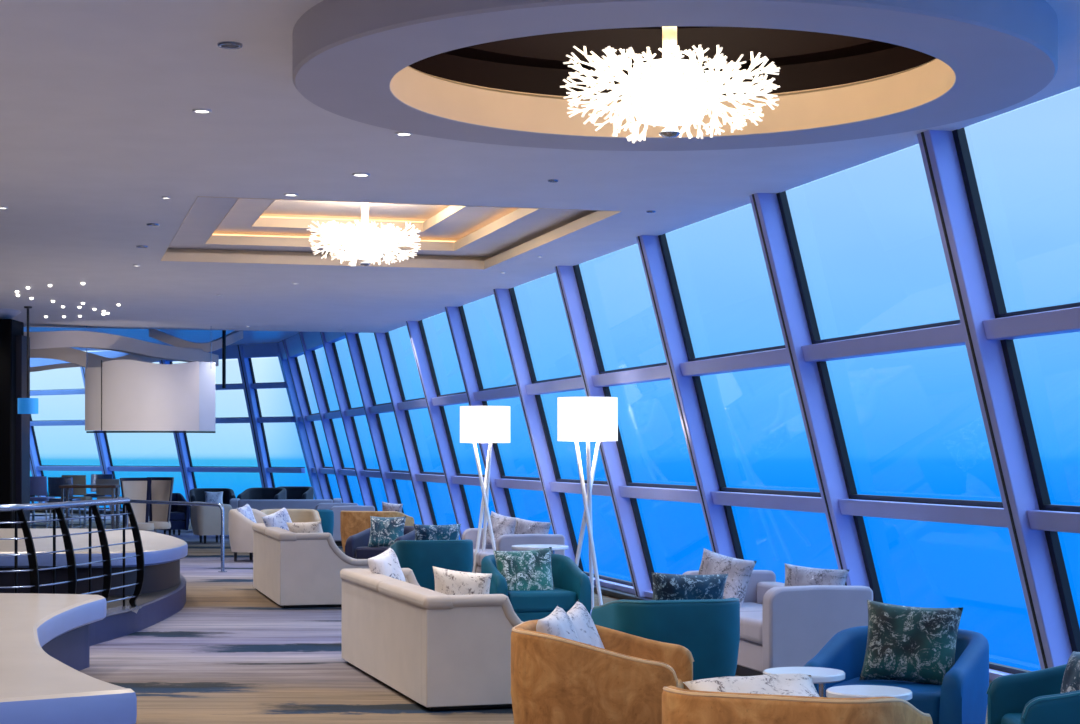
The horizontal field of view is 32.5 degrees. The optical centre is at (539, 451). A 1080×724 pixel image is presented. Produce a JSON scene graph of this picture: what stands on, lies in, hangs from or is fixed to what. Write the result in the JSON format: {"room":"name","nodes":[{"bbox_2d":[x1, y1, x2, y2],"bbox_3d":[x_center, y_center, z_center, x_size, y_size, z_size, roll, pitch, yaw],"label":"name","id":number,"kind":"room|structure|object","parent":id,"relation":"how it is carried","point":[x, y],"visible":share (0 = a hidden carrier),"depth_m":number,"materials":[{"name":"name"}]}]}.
{"room":"ship interior","nodes":[
{"label":"ship interior","id":0,"kind":"room"},
{"bbox_2d":[30,512,987,723],"bbox_3d":[-4.952,1.610,23.442,21.548,0.120,55.799,0,0,-3],"label":"floor","id":1,"kind":"structure","parent":0,"point":[232,654],"depth_m":13.43,"materials":[{"name":"carpet"}]},
{"bbox_2d":[0,308,29,528],"bbox_3d":[-7.448,-0.165,24.600,1.170,3.430,1.120,0,0,0],"label":"column","id":2,"kind":"structure","parent":1,"relation":"on","point":[14,427],"depth_m":24.35,"materials":[{"name":"paint"}]},
{"bbox_2d":[30,414,49,502],"bbox_3d":[-12.979,-0.425,47.006,0.260,3.950,1.237,0,0,38],"label":"window mullion","id":3,"kind":"structure","parent":1,"relation":"on","point":[35,460],"depth_m":47.04,"materials":[{"name":"blue metal"}]},
{"bbox_2d":[30,476,54,527],"bbox_3d":[-8.661,0.985,31.962,0.448,1.131,0.503,0,0,6],"label":"bar stool","id":4,"kind":"object","parent":1,"relation":"on","point":[38,484],"visible":0.58,"depth_m":31.74,"materials":[{"name":"fabric"}]},
{"bbox_2d":[48,477,80,528],"bbox_3d":[-8.015,0.985,31.163,0.448,1.131,0.503,0,0,6],"label":"bar stool","id":5,"kind":"object","parent":1,"relation":"on","point":[54,490],"visible":0.77,"depth_m":30.96,"materials":[{"name":"metal"}]},
{"bbox_2d":[0,593,136,723],"bbox_3d":[-3.747,1.295,10.569,2.596,0.510,6.597,0,0,-15],"label":"bench","id":6,"kind":"object","parent":1,"relation":"on","point":[45,638],"visible":1,"depth_m":8.97,"materials":[{"name":"white"}]},
{"bbox_2d":[30,509,122,513],"bbox_3d":[-10.474,1.500,45.667,14.000,0.100,0.321,0,0,38],"label":"baseboard","id":7,"kind":"structure","parent":1,"relation":"on","point":[36,511],"depth_m":46.38,"materials":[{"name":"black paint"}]},
{"bbox_2d":[30,358,109,509],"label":"window","id":8,"kind":"structure","parent":7,"relation":"on","point":[34,362],"depth_m":46.02,"materials":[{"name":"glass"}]},
{"bbox_2d":[88,351,180,510],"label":"window","id":9,"kind":"structure","parent":7,"relation":"on","point":[109,354],"depth_m":44.34,"materials":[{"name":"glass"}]},
{"bbox_2d":[166,345,258,472],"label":"window","id":10,"kind":"structure","parent":7,"relation":"on","point":[231,353],"depth_m":42.26,"materials":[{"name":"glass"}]},
{"bbox_2d":[242,343,305,472],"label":"window","id":11,"kind":"structure","parent":7,"relation":"on","point":[267,349],"depth_m":41.26,"materials":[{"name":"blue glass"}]},
{"bbox_2d":[62,475,91,528],"bbox_3d":[-8.084,0.975,32.262,0.448,1.151,0.503,0,0,0],"label":"bar stool","id":12,"kind":"object","parent":1,"relation":"on","point":[77,479],"visible":0.48,"depth_m":32.06,"materials":[{"name":"fabric"}]},
{"bbox_2d":[59,485,120,528],"bbox_3d":[-7.297,1.042,30.000,0.900,1.015,0.560,0,0,-5],"label":"bar table","id":13,"kind":"object","parent":1,"relation":"on","point":[62,487],"visible":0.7,"depth_m":29.79,"materials":[{"name":"brown wood"}]},
{"bbox_2d":[80,367,121,510],"bbox_3d":[-10.767,-0.425,45.289,0.260,3.950,1.237,0,0,38],"label":"window mullion","id":14,"kind":"structure","parent":1,"relation":"on","point":[101,439],"depth_m":45.30,"materials":[{"name":"blue metal"}]},
{"bbox_2d":[96,479,122,528],"bbox_3d":[-7.500,1.010,32.363,0.448,1.081,0.503,0,0,6],"label":"bar stool","id":15,"kind":"object","parent":1,"relation":"on","point":[99,491],"visible":0.58,"depth_m":32.15,"materials":[{"name":"metal"}]},
{"bbox_2d":[120,478,153,530],"bbox_3d":[-6.230,0.975,28.615,0.525,1.150,0.512,0,0,-11],"label":"chair","id":16,"kind":"object","parent":1,"relation":"on","point":[131,488],"visible":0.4,"depth_m":28.77,"materials":[{"name":"beige fabric"}]},
{"bbox_2d":[90,574,185,645],"bbox_3d":[-8.632,1.450,18.525,10.336,0.200,9.550,0,0,0],"label":"platform","id":17,"kind":"object","parent":1,"relation":"on","point":[111,627],"visible":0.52,"depth_m":16.04,"materials":[{"name":"grey paint"}]},
{"bbox_2d":[0,498,144,616],"bbox_3d":[-3.865,0.937,14.657,0.926,1.087,2.659,0,0,31],"label":"railing","id":18,"kind":"object","parent":17,"relation":"on","point":[57,507],"visible":0.76,"depth_m":14.65,"materials":[{"name":"black metal"}]},
{"bbox_2d":[107,578,180,608],"bbox_3d":[-8.639,1.349,18.529,10.250,0.003,9.489,0,0,0],"label":"floor","id":19,"kind":"structure","parent":17,"relation":"on","point":[145,598],"depth_m":17.02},
{"bbox_2d":[0,528,187,595],"bbox_3d":[-5.091,1.140,19.765,3.018,0.420,5.530,0,0,0],"label":"bench","id":20,"kind":"object","parent":19,"relation":"on","point":[163,553],"visible":0.79,"depth_m":17.47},
{"bbox_2d":[147,477,173,532],"bbox_3d":[-6.047,0.975,29.232,0.513,1.150,0.524,0,0,-15],"label":"chair","id":21,"kind":"object","parent":1,"relation":"on","point":[161,487],"visible":0.62,"depth_m":29.37,"materials":[{"name":"beige fabric"}]},
{"bbox_2d":[158,493,189,535],"bbox_3d":[-6.863,1.160,34.500,0.500,0.780,0.600,0,0,-30],"label":"tub chair","id":22,"kind":"object","parent":1,"relation":"on","point":[179,514],"visible":0.5,"depth_m":34.35,"materials":[{"name":"blue fabric"}]},
{"bbox_2d":[126,499,226,571],"bbox_3d":[-4.935,1.106,24.848,0.120,0.889,2.647,0,0,-41],"label":"handrail","id":23,"kind":"object","parent":1,"relation":"on","point":[131,500],"visible":0.84,"depth_m":24.14,"materials":[{"name":"metal"}]},
{"bbox_2d":[159,359,196,501],"bbox_3d":[-8.476,-0.425,43.512,0.260,3.950,1.237,0,0,38],"label":"window mullion","id":24,"kind":"structure","parent":1,"relation":"on","point":[184,457],"depth_m":43.56,"materials":[{"name":"blue metal"}]},
{"bbox_2d":[191,502,231,542],"bbox_3d":[-5.620,1.200,31.600,0.600,0.700,0.620,0,0,-24],"label":"tub chair","id":25,"kind":"object","parent":1,"relation":"on","point":[205,520],"visible":0.74,"depth_m":31.32,"materials":[{"name":"beige fabric"}]},
{"bbox_2d":[189,488,235,524],"bbox_3d":[-6.383,1.130,36.000,0.860,0.840,0.760,0,0,-14],"label":"tub chair","id":26,"kind":"object","parent":1,"relation":"on","point":[196,494],"visible":0.23,"depth_m":36.20,"materials":[{"name":"grey fabric"}]},
{"bbox_2d":[228,508,266,561],"bbox_3d":[-4.020,1.180,26.300,0.760,0.740,0.800,0,0,18],"label":"tub chair","id":27,"kind":"object","parent":1,"relation":"on","point":[240,529],"visible":0.52,"depth_m":25.98,"materials":[{"name":"beige fabric"}]},
{"bbox_2d":[235,345,274,487],"bbox_3d":[-6.382,-0.425,41.887,0.260,3.950,1.237,0,0,38],"label":"window mullion","id":28,"kind":"structure","parent":1,"relation":"on","point":[245,364],"depth_m":41.75,"materials":[{"name":"blue metal"}]},
{"bbox_2d":[237,488,285,499],"bbox_3d":[-5.460,1.130,36.600,0.860,0.840,0.760,0,0,12],"label":"tub chair","id":29,"kind":"object","parent":1,"relation":"on","point":[250,493],"visible":0.32,"depth_m":36.85,"materials":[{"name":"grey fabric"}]},
{"bbox_2d":[230,498,341,510],"bbox_3d":[-4.620,1.197,33.700,2.000,0.706,0.740,0,0,-6],"label":"sofa","id":30,"kind":"object","parent":1,"relation":"on","point":[236,503],"visible":0.28,"depth_m":33.33,"materials":[{"name":"grey fabric"}]},
{"bbox_2d":[261,509,320,522],"bbox_3d":[-3.699,1.200,27.296,0.880,0.700,0.767,0,0,-12],"label":"tub chair","id":31,"kind":"object","parent":1,"relation":"on","point":[296,515],"visible":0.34,"depth_m":27.57,"materials":[{"name":"beige fabric"}]},
{"bbox_2d":[276,486,313,499],"bbox_3d":[-5.081,1.130,37.900,0.860,0.840,0.760,0,0,12],"label":"tub chair","id":32,"kind":"object","parent":1,"relation":"on","point":[292,492],"visible":0.13,"depth_m":38.17,"materials":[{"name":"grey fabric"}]},
{"bbox_2d":[277,343,322,498],"bbox_3d":[-5.211,-0.425,41.058,1.317,3.950,0.520,0,0,-15],"label":"window mullion","id":33,"kind":"structure","parent":1,"relation":"on","point":[284,365],"depth_m":40.86,"materials":[{"name":"blue metal"}]},
{"bbox_2d":[282,340,332,499],"bbox_3d":[-4.933,-0.425,39.817,1.219,3.950,0.280,0,0,-15],"label":"window mullion","id":34,"kind":"structure","parent":1,"relation":"on","point":[293,363],"depth_m":39.72,"materials":[{"name":"purple metal"}]},
{"bbox_2d":[252,523,368,607],"bbox_3d":[-2.471,1.177,19.712,0.928,0.745,2.715,0,0,-14],"label":"sofa","id":35,"kind":"object","parent":1,"relation":"on","point":[294,570],"visible":0.88,"depth_m":18.41,"materials":[{"name":"beige fabric"}]},
{"bbox_2d":[262,507,291,530],"bbox_3d":[-2.811,0.800,20.000,0.182,0.413,0.442,0,0,41],"label":"cushion","id":36,"kind":"object","parent":35,"relation":"on","point":[279,519],"visible":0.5,"depth_m":19.94,"materials":[{"name":"white fabric"}]},
{"bbox_2d":[286,521,322,532],"bbox_3d":[-2.380,0.838,18.900,0.434,0.276,0.181,0,0,24],"label":"cushion","id":37,"kind":"object","parent":35,"relation":"on","point":[299,527],"visible":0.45,"depth_m":18.81,"materials":[{"name":"white fabric"}]},
{"bbox_2d":[314,509,333,536],"bbox_3d":[-3.620,1.220,28.950,0.780,0.660,0.740,0,0,-6],"label":"tub chair","id":38,"kind":"object","parent":1,"relation":"on","point":[326,515],"visible":0.25,"depth_m":28.71,"materials":[{"name":"teal fabric"}]},
{"bbox_2d":[299,332,353,502],"bbox_3d":[-4.239,-0.425,37.197,1.219,3.950,0.280,0,0,-15],"label":"window mullion","id":39,"kind":"structure","parent":1,"relation":"on","point":[310,356],"depth_m":37.09,"materials":[{"name":"purple metal"}]},
{"bbox_2d":[315,503,374,545],"bbox_3d":[-3.320,1.217,31.400,0.740,0.666,1.850,0,0,-15],"label":"sofa","id":40,"kind":"object","parent":1,"relation":"on","point":[336,508],"visible":0.2,"depth_m":30.50,"materials":[{"name":"grey fabric"}]},
{"bbox_2d":[320,332,377,510],"bbox_3d":[-3.545,-0.425,34.577,1.219,3.950,0.280,0,0,-15],"label":"window mullion","id":41,"kind":"structure","parent":1,"relation":"on","point":[330,349],"depth_m":34.48,"materials":[{"name":"purple metal"}]},
{"bbox_2d":[345,332,403,512],"bbox_3d":[-2.850,-0.425,31.957,1.219,3.950,0.280,0,0,-15],"label":"window mullion","id":42,"kind":"structure","parent":1,"relation":"on","point":[353,340],"depth_m":31.86,"materials":[{"name":"purple metal"}]},
{"bbox_2d":[340,511,414,551],"bbox_3d":[-2.419,1.200,27.003,0.950,0.700,0.807,0,0,18],"label":"tub chair","id":43,"kind":"object","parent":1,"relation":"on","point":[351,522],"visible":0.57,"depth_m":26.67,"materials":[{"name":"orange fabric"}]},
{"bbox_2d":[345,526,414,558],"bbox_3d":[-1.790,1.220,22.000,0.760,0.660,0.760,0,0,27],"label":"tub chair","id":44,"kind":"object","parent":1,"relation":"on","point":[356,546],"visible":0.2,"depth_m":21.80,"materials":[{"name":"blue fabric"}]},
{"bbox_2d":[356,546,388,558],"bbox_3d":[-1.799,1.200,21.982,0.540,0.160,0.650,0,0,27],"label":"seat cushion","id":45,"kind":"object","parent":44,"relation":"on","point":[362,552],"depth_m":21.73,"materials":[{"name":"blue fabric"}]},
{"bbox_2d":[368,516,405,546],"bbox_3d":[-1.799,0.941,21.750,0.463,0.372,0.191,0,0,20],"label":"cushion","id":46,"kind":"object","parent":44,"relation":"on","point":[384,531],"visible":0.91,"depth_m":21.69,"materials":[{"name":"teal fabric"}]},
{"bbox_2d":[374,332,436,524],"bbox_3d":[-2.115,-0.260,29.348,1.134,3.620,0.280,0,0,-15],"label":"window mullion","id":47,"kind":"structure","parent":1,"relation":"on","point":[383,341],"depth_m":29.26,"materials":[{"name":"purple metal"}]},
{"bbox_2d":[389,539,472,590],"bbox_3d":[-1.121,1.222,19.154,0.800,0.655,0.787,0,0,-13],"label":"tub chair","id":48,"kind":"object","parent":1,"relation":"on","point":[420,556],"visible":0.59,"depth_m":18.77,"materials":[{"name":"teal fabric"}]},
{"bbox_2d":[414,524,460,539],"bbox_3d":[-1.066,0.890,19.150,0.501,0.293,0.170,0,0,-10],"label":"cushion","id":49,"kind":"object","parent":48,"relation":"on","point":[422,532],"visible":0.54,"depth_m":19.08,"materials":[{"name":"teal fabric"}]},
{"bbox_2d":[340,568,522,710],"bbox_3d":[-0.641,1.205,12.453,0.928,0.690,2.795,0,0,-17],"label":"sofa","id":50,"kind":"object","parent":1,"relation":"on","point":[442,652],"visible":0.74,"depth_m":11.13,"materials":[{"name":"beige fabric"}]},
{"bbox_2d":[368,547,404,581],"bbox_3d":[-1.092,0.856,13.200,0.170,0.350,0.357,0,0,27],"label":"cushion","id":51,"kind":"object","parent":50,"relation":"on","point":[386,563],"visible":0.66,"depth_m":13.14,"materials":[{"name":"white fabric"}]},
{"bbox_2d":[433,566,491,594],"bbox_3d":[-0.495,0.889,11.750,0.430,0.329,0.169,0,0,18],"label":"cushion","id":52,"kind":"object","parent":50,"relation":"on","point":[448,582],"visible":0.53,"depth_m":11.68,"materials":[{"name":"white fabric"}]},
{"bbox_2d":[406,320,473,539],"bbox_3d":[-1.421,-0.260,26.728,1.134,3.620,0.280,0,0,-15],"label":"window mullion","id":53,"kind":"structure","parent":1,"relation":"on","point":[416,331],"depth_m":26.63,"materials":[{"name":"purple metal"}]},
{"bbox_2d":[444,305,515,517],"bbox_3d":[-0.726,-0.260,24.108,1.134,3.620,0.280,0,0,-15],"label":"window mullion","id":54,"kind":"structure","parent":1,"relation":"on","point":[456,317],"depth_m":23.99,"materials":[{"name":"purple metal"}]},
{"bbox_2d":[460,406,509,572],"bbox_3d":[-0.620,0.519,20.900,0.570,2.068,0.570,0,0,0],"label":"floor lamp","id":55,"kind":"object","parent":1,"relation":"on","point":[478,424],"visible":0.94,"depth_m":20.71,"materials":[{"name":"white fabric"}]},
{"bbox_2d":[462,528,564,572],"bbox_3d":[-0.320,1.217,20.750,0.740,0.666,1.850,0,0,-15],"label":"sofa","id":56,"kind":"object","parent":1,"relation":"on","point":[504,542],"visible":0.29,"depth_m":19.92,"materials":[{"name":"grey fabric"}]},
{"bbox_2d":[473,549,492,565],"bbox_3d":[-0.501,1.200,21.103,0.570,0.160,0.767,0,0,-15],"label":"seat cushion","id":57,"kind":"object","parent":56,"relation":"on","point":[480,552],"depth_m":20.82,"materials":[{"name":"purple fabric"}]},
{"bbox_2d":[486,511,515,544],"bbox_3d":[-0.461,0.910,21.300,0.483,0.451,0.191,0,0,37],"label":"cushion","id":58,"kind":"object","parent":56,"relation":"on","point":[501,525],"visible":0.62,"depth_m":21.23,"materials":[{"name":"grey fabric"}]},
{"bbox_2d":[514,518,551,533],"bbox_3d":[-0.100,0.909,20.500,0.492,0.358,0.173,0,0,26],"label":"cushion","id":59,"kind":"object","parent":56,"relation":"on","point":[522,526],"visible":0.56,"depth_m":20.45,"materials":[{"name":"grey fabric"}]},
{"bbox_2d":[481,554,590,621],"bbox_3d":[-0.070,1.200,15.100,0.780,0.700,0.800,0,0,-15],"label":"tub chair","id":60,"kind":"object","parent":1,"relation":"on","point":[571,584],"visible":0.36,"depth_m":14.80,"materials":[{"name":"teal fabric"}]},
{"bbox_2d":[493,547,554,590],"bbox_3d":[-0.122,0.993,15.060,0.512,0.432,0.198,0,0,-11],"label":"cushion","id":61,"kind":"object","parent":60,"relation":"on","point":[529,569],"visible":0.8,"depth_m":15.00,"materials":[{"name":"green fabric"}]},
{"bbox_2d":[508,587,576,612],"bbox_3d":[-0.066,1.200,15.085,0.580,0.160,0.700,0,0,-15],"label":"seat cushion","id":62,"kind":"object","parent":60,"relation":"on","point":[523,601],"depth_m":14.76,"materials":[{"name":"teal fabric"}]},
{"bbox_2d":[493,287,583,570],"bbox_3d":[-0.032,-0.260,21.488,1.134,3.620,0.280,0,0,-15],"label":"window mullion","id":63,"kind":"structure","parent":1,"relation":"on","point":[506,301],"depth_m":21.40,"materials":[{"name":"purple metal"}]},
{"bbox_2d":[557,397,617,609],"bbox_3d":[0.450,0.519,17.500,0.570,2.068,0.570,0,0,-30],"label":"floor lamp","id":64,"kind":"object","parent":1,"relation":"on","point":[587,419],"visible":0.93,"depth_m":17.33,"materials":[{"name":"white fabric"}]},
{"bbox_2d":[511,620,693,723],"bbox_3d":[0.294,1.192,8.919,0.827,0.715,0.840,0,0,10],"label":"tub chair","id":65,"kind":"object","parent":1,"relation":"on","point":[555,679],"visible":0.82,"depth_m":8.53,"materials":[{"name":"gold fabric"}]},
{"bbox_2d":[536,605,578,641],"bbox_3d":[0.101,0.926,8.880,0.188,0.361,0.375,0,0,15],"label":"cushion","id":66,"kind":"object","parent":65,"relation":"on","point":[558,623],"visible":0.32,"depth_m":8.81,"materials":[{"name":"white fabric"}]},
{"bbox_2d":[567,599,604,648],"bbox_3d":[0.199,0.945,9.200,0.188,0.401,0.419,0,0,25],"label":"cushion","id":67,"kind":"object","parent":65,"relation":"on","point":[587,633],"visible":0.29,"depth_m":9.20,"materials":[{"name":"white fabric"}]},
{"bbox_2d":[555,264,653,596],"bbox_3d":[0.662,-0.260,18.868,1.134,3.620,0.280,0,0,-15],"label":"window mullion","id":68,"kind":"structure","parent":1,"relation":"on","point":[570,281],"depth_m":18.80,"materials":[{"name":"purple metal"}]},
{"bbox_2d":[591,598,739,679],"bbox_3d":[0.799,1.222,11.554,0.800,0.655,0.787,0,0,-13],"label":"tub chair","id":69,"kind":"object","parent":1,"relation":"on","point":[709,629],"visible":0.57,"depth_m":11.20,"materials":[{"name":"teal fabric"}]},
{"bbox_2d":[652,572,727,599],"bbox_3d":[0.924,0.899,11.550,0.511,0.310,0.170,0,0,-11],"label":"cushion","id":70,"kind":"object","parent":69,"relation":"on","point":[665,586],"visible":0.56,"depth_m":11.48,"materials":[{"name":"teal fabric"}]},
{"bbox_2d":[636,234,743,559],"bbox_3d":[1.357,-0.260,16.248,1.134,3.620,0.280,0,0,-15],"label":"window mullion","id":71,"kind":"structure","parent":1,"relation":"on","point":[654,250],"depth_m":16.15,"materials":[{"name":"purple metal"}]},
{"bbox_2d":[682,570,872,675],"bbox_3d":[1.620,1.217,13.050,0.740,0.666,1.850,0,0,-15],"label":"sofa","id":72,"kind":"object","parent":1,"relation":"on","point":[781,626],"visible":0.56,"depth_m":12.16,"materials":[{"name":"grey fabric"}]},
{"bbox_2d":[698,548,756,606],"bbox_3d":[1.328,0.949,13.500,0.536,0.478,0.203,0,0,37],"label":"cushion","id":73,"kind":"object","parent":72,"relation":"on","point":[739,571],"visible":0.58,"depth_m":13.39,"materials":[{"name":"grey fabric"}]},
{"bbox_2d":[740,612,761,643],"bbox_3d":[1.637,1.200,12.654,0.570,0.160,0.767,0,0,-15],"label":"seat cushion","id":74,"kind":"object","parent":72,"relation":"on","point":[750,622],"depth_m":12.46,"materials":[{"name":"white fabric"}]},
{"bbox_2d":[784,563,848,586],"bbox_3d":[1.874,0.930,12.650,0.480,0.324,0.171,0,0,23],"label":"cushion","id":75,"kind":"object","parent":72,"relation":"on","point":[795,575],"visible":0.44,"depth_m":12.61,"materials":[{"name":"grey fabric"}]},
{"bbox_2d":[594,584,991,683],"bbox_3d":[1.196,1.515,18.624,0.303,0.070,46.554,0,0,-15],"label":"baseboard","id":76,"kind":"structure","parent":1,"relation":"on","point":[610,592],"depth_m":19.49,"materials":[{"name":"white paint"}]},
{"bbox_2d":[285,333,334,474],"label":"window","id":77,"kind":"structure","parent":76,"relation":"on","point":[294,346],"depth_m":38.61,"materials":[{"name":"metal"}]},
{"bbox_2d":[302,332,355,475],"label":"window","id":78,"kind":"structure","parent":76,"relation":"on","point":[312,340],"depth_m":36.02,"materials":[{"name":"metal"}]},
{"bbox_2d":[323,332,380,477],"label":"window","id":79,"kind":"structure","parent":76,"relation":"on","point":[330,337],"depth_m":33.45,"materials":[{"name":"metal"}]},
{"bbox_2d":[348,332,410,480],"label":"window","id":80,"kind":"structure","parent":76,"relation":"on","point":[385,407],"depth_m":30.90,"materials":[{"name":"metal"}]},
{"bbox_2d":[397,398,445,482],"bbox_3d":[-1.688,-0.270,28.059,0.910,3.500,2.550,0,0,-15],"label":"window frame","id":81,"kind":"structure","parent":76,"relation":"on","point":[438,477],"depth_m":28.16,"materials":[{"name":"metal"}]},
{"bbox_2d":[431,392,484,485],"bbox_3d":[-0.994,-0.270,25.439,0.910,3.500,2.550,0,0,-15],"label":"window frame","id":82,"kind":"structure","parent":76,"relation":"on","point":[461,397],"depth_m":25.63,"materials":[{"name":"metal"}]},
{"bbox_2d":[473,384,542,490],"bbox_3d":[-0.299,-0.270,22.819,0.910,3.500,2.550,0,0,-15],"label":"window frame","id":83,"kind":"structure","parent":76,"relation":"on","point":[509,391],"depth_m":22.85,"materials":[{"name":"metal"}]},
{"bbox_2d":[525,375,634,593],"bbox_3d":[0.395,-0.270,20.199,0.910,3.500,2.550,0,0,-15],"label":"window frame","id":84,"kind":"structure","parent":76,"relation":"on","point":[571,383],"depth_m":20.20,"materials":[{"name":"metal"}]},
{"bbox_2d":[592,362,700,597],"bbox_3d":[1.089,-0.270,17.579,0.910,3.500,2.550,0,0,-15],"label":"window frame","id":85,"kind":"structure","parent":76,"relation":"on","point":[653,372],"depth_m":17.57,"materials":[{"name":"metal"}]},
{"bbox_2d":[679,345,824,512],"bbox_3d":[1.784,-0.270,14.959,0.910,3.500,2.550,0,0,-15],"label":"trim","id":86,"kind":"structure","parent":76,"relation":"on","point":[776,356],"depth_m":14.89,"materials":[{"name":"metal"}]},
{"bbox_2d":[802,320,1030,680],"bbox_3d":[2.478,-0.270,12.339,0.910,3.500,2.550,0,0,-15],"label":"trim","id":87,"kind":"structure","parent":76,"relation":"on","point":[949,333],"depth_m":12.16,"materials":[{"name":"metal"}]},
{"bbox_2d":[983,302,1079,532],"bbox_3d":[3.172,-0.270,9.719,0.910,3.500,2.550,0,0,-15],"label":"trim","id":88,"kind":"structure","parent":76,"relation":"on","point":[1059,319],"depth_m":10.53,"materials":[{"name":"metal"}]},
{"bbox_2d":[662,686,932,723],"bbox_3d":[0.971,1.216,7.083,0.920,0.668,0.827,0,0,22],"label":"tub chair","id":89,"kind":"object","parent":1,"relation":"on","point":[679,706],"visible":1,"depth_m":6.71,"materials":[{"name":"gold fabric"}]},
{"bbox_2d":[683,674,819,696],"bbox_3d":[0.838,0.947,6.980,0.524,0.191,0.329,0,0,-12],"label":"cushion","id":90,"kind":"object","parent":89,"relation":"on","point":[772,684],"visible":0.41,"depth_m":7.01,"materials":[{"name":"white fabric"}]},
{"bbox_2d":[763,667,844,696],"bbox_3d":[1.210,1.278,8.480,0.374,0.545,0.374,0,0,0],"label":"side table","id":91,"kind":"object","parent":1,"relation":"on","point":[821,676],"visible":0.66,"depth_m":8.44,"materials":[{"name":"white stone"}]},
{"bbox_2d":[750,191,882,602],"bbox_3d":[2.051,-0.260,13.628,1.134,3.620,0.280,0,0,-15],"label":"window mullion","id":92,"kind":"structure","parent":1,"relation":"on","point":[772,214],"depth_m":13.54,"materials":[{"name":"purple metal"}]},
{"bbox_2d":[826,685,911,700],"bbox_3d":[1.430,1.292,8.040,0.370,0.515,0.370,0,0,0],"label":"side table","id":93,"kind":"object","parent":1,"relation":"on","point":[847,691],"visible":0.65,"depth_m":8.00,"materials":[{"name":"white stone"}]},
{"bbox_2d":[803,626,988,723],"bbox_3d":[1.760,1.215,9.000,0.790,0.670,0.780,0,0,27],"label":"tub chair","id":94,"kind":"object","parent":1,"relation":"on","point":[961,698],"visible":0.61,"depth_m":8.83,"materials":[{"name":"blue fabric"}]},
{"bbox_2d":[826,677,941,723],"bbox_3d":[1.751,1.200,8.982,0.570,0.160,0.670,0,0,27],"label":"seat cushion","id":95,"kind":"object","parent":94,"relation":"on","point":[925,697],"depth_m":8.73,"materials":[{"name":"blue fabric"}]},
{"bbox_2d":[859,600,963,684],"bbox_3d":[1.805,0.934,9.000,0.489,0.412,0.203,0,0,22],"label":"cushion","id":96,"kind":"object","parent":94,"relation":"on","point":[905,643],"visible":0.98,"depth_m":8.93,"materials":[{"name":"green fabric"}]},
{"bbox_2d":[917,128,1079,669],"bbox_3d":[2.745,-0.260,11.008,1.134,3.620,0.280,0,0,-15],"label":"window mullion","id":97,"kind":"structure","parent":1,"relation":"on","point":[946,157],"depth_m":10.93,"materials":[{"name":"purple metal"}]},
{"bbox_2d":[986,664,1079,723],"bbox_3d":[2.336,1.200,7.660,0.827,0.700,0.760,0,0,3],"label":"tub chair","id":98,"kind":"object","parent":1,"relation":"on","point":[1033,697],"visible":0.94,"depth_m":7.97,"materials":[{"name":"teal fabric"}]},
{"bbox_2d":[1061,651,1079,692],"bbox_3d":[2.277,0.985,7.660,0.185,0.403,0.454,0,0,-13],"label":"cushion","id":99,"kind":"object","parent":98,"relation":"on","point":[1071,678],"visible":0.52,"depth_m":7.73,"materials":[{"name":"grey fabric"}]},
{"bbox_2d":[0,0,1079,350],"bbox_3d":[-8.518,-2.086,21.169,20.417,0.828,54.966,0,0,-10],"label":"ceiling","id":100,"kind":"structure","parent":0,"point":[99,124],"depth_m":10.49,"materials":[{"name":"paint"}]},
{"bbox_2d":[18,306,37,413],"bbox_3d":[-6.614,-1.187,23.900,0.260,1.386,0.260,0,0,0],"label":"pendant lamp","id":101,"kind":"object","parent":100,"relation":"hanging from","point":[27,405],"visible":1,"depth_m":23.82,"materials":[{"name":"blue"}]},
{"bbox_2d":[30,347,202,367],"bbox_3d":[-6.994,-1.433,28.717,3.583,0.445,0.787,0,0,-20],"label":"ribbon","id":102,"kind":"object","parent":100,"relation":"hanging from","point":[75,356],"visible":0.37,"depth_m":28.36,"materials":[{"name":"paint"}]},
{"bbox_2d":[24,331,218,365],"bbox_3d":[-6.597,-1.565,27.738,3.839,0.455,0.687,0,0,-31],"label":"ribbon","id":103,"kind":"object","parent":100,"relation":"hanging from","point":[46,339],"visible":0.88,"depth_m":27.69,"materials":[{"name":"paint"}]},
{"bbox_2d":[85,326,215,432],"bbox_3d":[-5.818,-1.082,27.421,1.940,1.597,0.450,0,0,0],"label":"screen","id":104,"kind":"object","parent":100,"relation":"hanging from","point":[122,396],"visible":1,"depth_m":27.29,"materials":[{"name":"white plastic"}]},
{"bbox_2d":[149,329,242,351],"bbox_3d":[-5.771,-1.874,31.080,1.567,0.430,0.436,0,0,-15],"label":"ribbon","id":105,"kind":"object","parent":100,"relation":"hanging from","point":[236,335],"visible":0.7,"depth_m":30.90,"materials":[{"name":"paint"}]},
{"bbox_2d":[306,203,420,266],"bbox_3d":[-1.579,-1.975,16.603,1.019,0.610,1.033,0,0,-6],"label":"chandelier","id":106,"kind":"object","parent":100,"relation":"hanging from","point":[362,242],"visible":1,"depth_m":16.45,"materials":[{"name":"metal"}]},
{"bbox_2d":[560,26,779,142],"bbox_3d":[0.591,-1.860,8.563,1.019,0.810,1.033,0,0,-6],"label":"chandelier","id":107,"kind":"object","parent":100,"relation":"hanging from","point":[671,91],"visible":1,"depth_m":8.40,"materials":[{"name":"metal"}]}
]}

